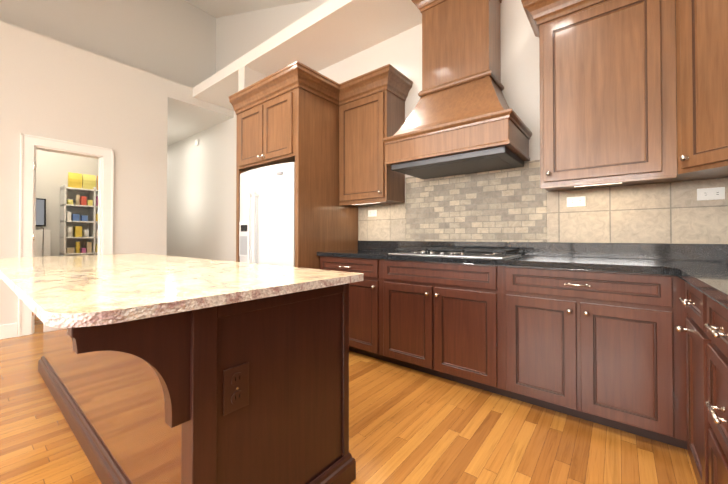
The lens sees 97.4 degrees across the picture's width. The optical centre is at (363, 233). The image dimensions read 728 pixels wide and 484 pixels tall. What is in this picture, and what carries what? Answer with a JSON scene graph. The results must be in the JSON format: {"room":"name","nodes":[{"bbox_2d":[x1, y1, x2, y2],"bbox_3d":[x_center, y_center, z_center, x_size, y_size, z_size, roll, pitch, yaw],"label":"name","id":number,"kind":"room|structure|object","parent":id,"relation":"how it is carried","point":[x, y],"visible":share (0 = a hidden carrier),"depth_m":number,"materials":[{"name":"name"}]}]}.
{"room":"kitchen","nodes":[
{"label":"kitchen","id":0,"kind":"room"},
{"bbox_2d":[36,150,97,255],"bbox_3d":[-5.164,-0.412,4.765,0.150,3.060,2.360,-1,-1,39],"label":"wall","id":1,"kind":"structure","parent":0,"point":[53,169],"depth_m":5.02,"materials":[{"name":"paint"}]},
{"bbox_2d":[0,45,167,336],"bbox_3d":[-4.729,-0.441,2.246,0.150,3.060,6.000,-1,-1,39],"label":"wall","id":2,"kind":"structure","parent":0,"point":[46,98],"depth_m":3.91,"materials":[{"name":"paint"}]},
{"bbox_2d":[0,323,17,339],"bbox_3d":[-5.100,1.007,1.629,0.016,0.150,4.538,-1,-1,39],"label":"baseboard","id":3,"kind":"structure","parent":2,"relation":"attached to","point":[10,330],"depth_m":3.34,"materials":[{"name":"white wood"}]},
{"bbox_2d":[18,133,113,336],"bbox_3d":[-3.494,0.021,3.782,0.202,2.170,0.810,-1,-1,39],"label":"door frame","id":4,"kind":"structure","parent":2,"relation":"attached to","point":[30,145],"depth_m":3.55,"materials":[{"name":"white wood"}]},
{"bbox_2d":[0,0,215,87],"bbox_3d":[-4.894,-3.657,3.054,0.150,2.890,7.000,-1,-1,39],"label":"wall","id":5,"kind":"structure","parent":0,"point":[173,40],"depth_m":4.79,"materials":[{"name":"paint"}]},
{"bbox_2d":[0,21,233,145],"bbox_3d":[-5.966,-2.078,3.889,4.110,0.250,7.000,-1,-1,39],"label":"ceiling","id":6,"kind":"structure","parent":0,"point":[188,115],"depth_m":4.27,"materials":[{"name":"paint"}]},
{"bbox_2d":[184,0,309,17],"bbox_3d":[-2.293,-3.180,0.978,6.800,1.827,7.300,-1,-1,39],"label":"ceiling","id":7,"kind":"structure","parent":0,"point":[218,8],"depth_m":5.03,"materials":[{"name":"paint"}]},
{"bbox_2d":[238,66,266,91],"bbox_3d":[-1.320,-0.474,4.224,0.140,3.170,0.660,-1,-1,39],"label":"wall","id":8,"kind":"structure","parent":0,"point":[247,76],"depth_m":4.00,"materials":[{"name":"paint"}]},
{"bbox_2d":[193,0,421,110],"bbox_3d":[-0.080,-2.140,3.257,5.890,0.140,0.660,-1,-1,39],"label":"ceiling","id":9,"kind":"structure","parent":0,"point":[328,33],"depth_m":3.44,"materials":[{"name":"paint"}]},
{"bbox_2d":[0,315,697,483],"bbox_3d":[-3.603,1.116,1.972,10.150,0.060,7.300,-1,-1,39],"label":"floor","id":10,"kind":"structure","parent":0,"point":[409,425],"depth_m":1.68,"materials":[{"name":"brown wood"}]},
{"bbox_2d":[35,198,50,256],"bbox_3d":[-5.012,0.296,4.612,0.260,1.640,0.682,-1,-1,39],"label":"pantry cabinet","id":11,"kind":"object","parent":10,"relation":"on","point":[43,243],"visible":0.19,"depth_m":4.77,"materials":[{"name":"white"}]},
{"bbox_2d":[60,172,97,255],"bbox_3d":[-4.455,0.063,5.237,0.355,2.121,0.720,-1,-1,39],"label":"shelf","id":12,"kind":"object","parent":10,"relation":"on","point":[79,215],"visible":0.38,"depth_m":5.08,"materials":[{"name":"white metal"}]},
{"bbox_2d":[15,281,358,483],"bbox_3d":[-1.381,0.649,1.884,2.692,0.871,0.935,-1,-1,39],"label":"kitchen island","id":13,"kind":"object","parent":10,"relation":"on","point":[158,369],"depth_m":1.12,"materials":[{"name":"brown wood"}]},
{"bbox_2d":[0,253,362,336],"bbox_3d":[-1.389,0.197,1.881,2.782,0.030,0.990,-1,-1,39],"label":"island countertop","id":14,"kind":"structure","parent":13,"relation":"on","point":[67,294],"depth_m":1.10,"materials":[{"name":"beige stone"}]},
{"bbox_2d":[222,362,249,415],"bbox_3d":[-0.398,0.484,0.999,0.011,0.136,0.085,-1,-1,39],"label":"outlet","id":15,"kind":"object","parent":13,"relation":"attached to","point":[235,375],"depth_m":0.99,"materials":[{"name":"brown plastic"}]},
{"bbox_2d":[239,162,294,266],"bbox_3d":[-0.799,0.212,3.567,0.935,1.753,0.947,-1,-1,39],"label":"fridge","id":16,"kind":"object","parent":10,"relation":"on","point":[267,218],"visible":0.4,"depth_m":3.17,"materials":[{"name":"white metal"}]},
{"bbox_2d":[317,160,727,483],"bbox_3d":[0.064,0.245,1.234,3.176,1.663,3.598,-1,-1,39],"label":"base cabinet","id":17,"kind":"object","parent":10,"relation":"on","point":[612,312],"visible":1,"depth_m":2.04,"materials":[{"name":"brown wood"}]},
{"bbox_2d":[388,246,521,259],"bbox_3d":[0.719,0.150,2.588,0.910,0.054,0.520,-1,-1,39],"label":"cooktop","id":18,"kind":"object","parent":17,"relation":"in","point":[486,253],"depth_m":2.44,"materials":[{"name":"silver metal"}]},
{"bbox_2d":[166,0,720,261],"bbox_3d":[-1.377,-1.982,4.805,10.150,6.200,0.150,-1,-1,39],"label":"wall","id":19,"kind":"structure","parent":0,"point":[201,200],"depth_m":5.28,"materials":[{"name":"paint"}]},
{"bbox_2d":[229,61,412,268],"bbox_3d":[-0.507,-0.209,3.372,1.778,2.622,0.972,-1,-1,39],"label":"cabinet","id":20,"kind":"object","parent":19,"relation":"attached to","point":[325,134],"visible":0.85,"depth_m":3.16,"materials":[{"name":"brown wood"}]},
{"bbox_2d":[382,0,531,178],"bbox_3d":[0.742,-1.299,2.614,1.013,1.544,0.622,-1,-1,39],"label":"range hood","id":21,"kind":"object","parent":19,"relation":"attached to","point":[463,118],"visible":1,"depth_m":2.52,"materials":[{"name":"brown wood"}]},
{"bbox_3d":[0.262,-2.051,-1.164,0.150,6.200,7.150,-1,-1,39],"label":"wall","id":22,"kind":"structure","parent":0,"visible":0},
{"bbox_2d":[521,0,727,191],"bbox_3d":[1.235,-0.970,1.279,1.382,1.310,2.092,-1,-1,39],"label":"wall cabinet","id":23,"kind":"object","parent":22,"relation":"attached to","point":[633,92],"visible":1,"depth_m":1.91,"materials":[{"name":"brown wood"}]}
]}

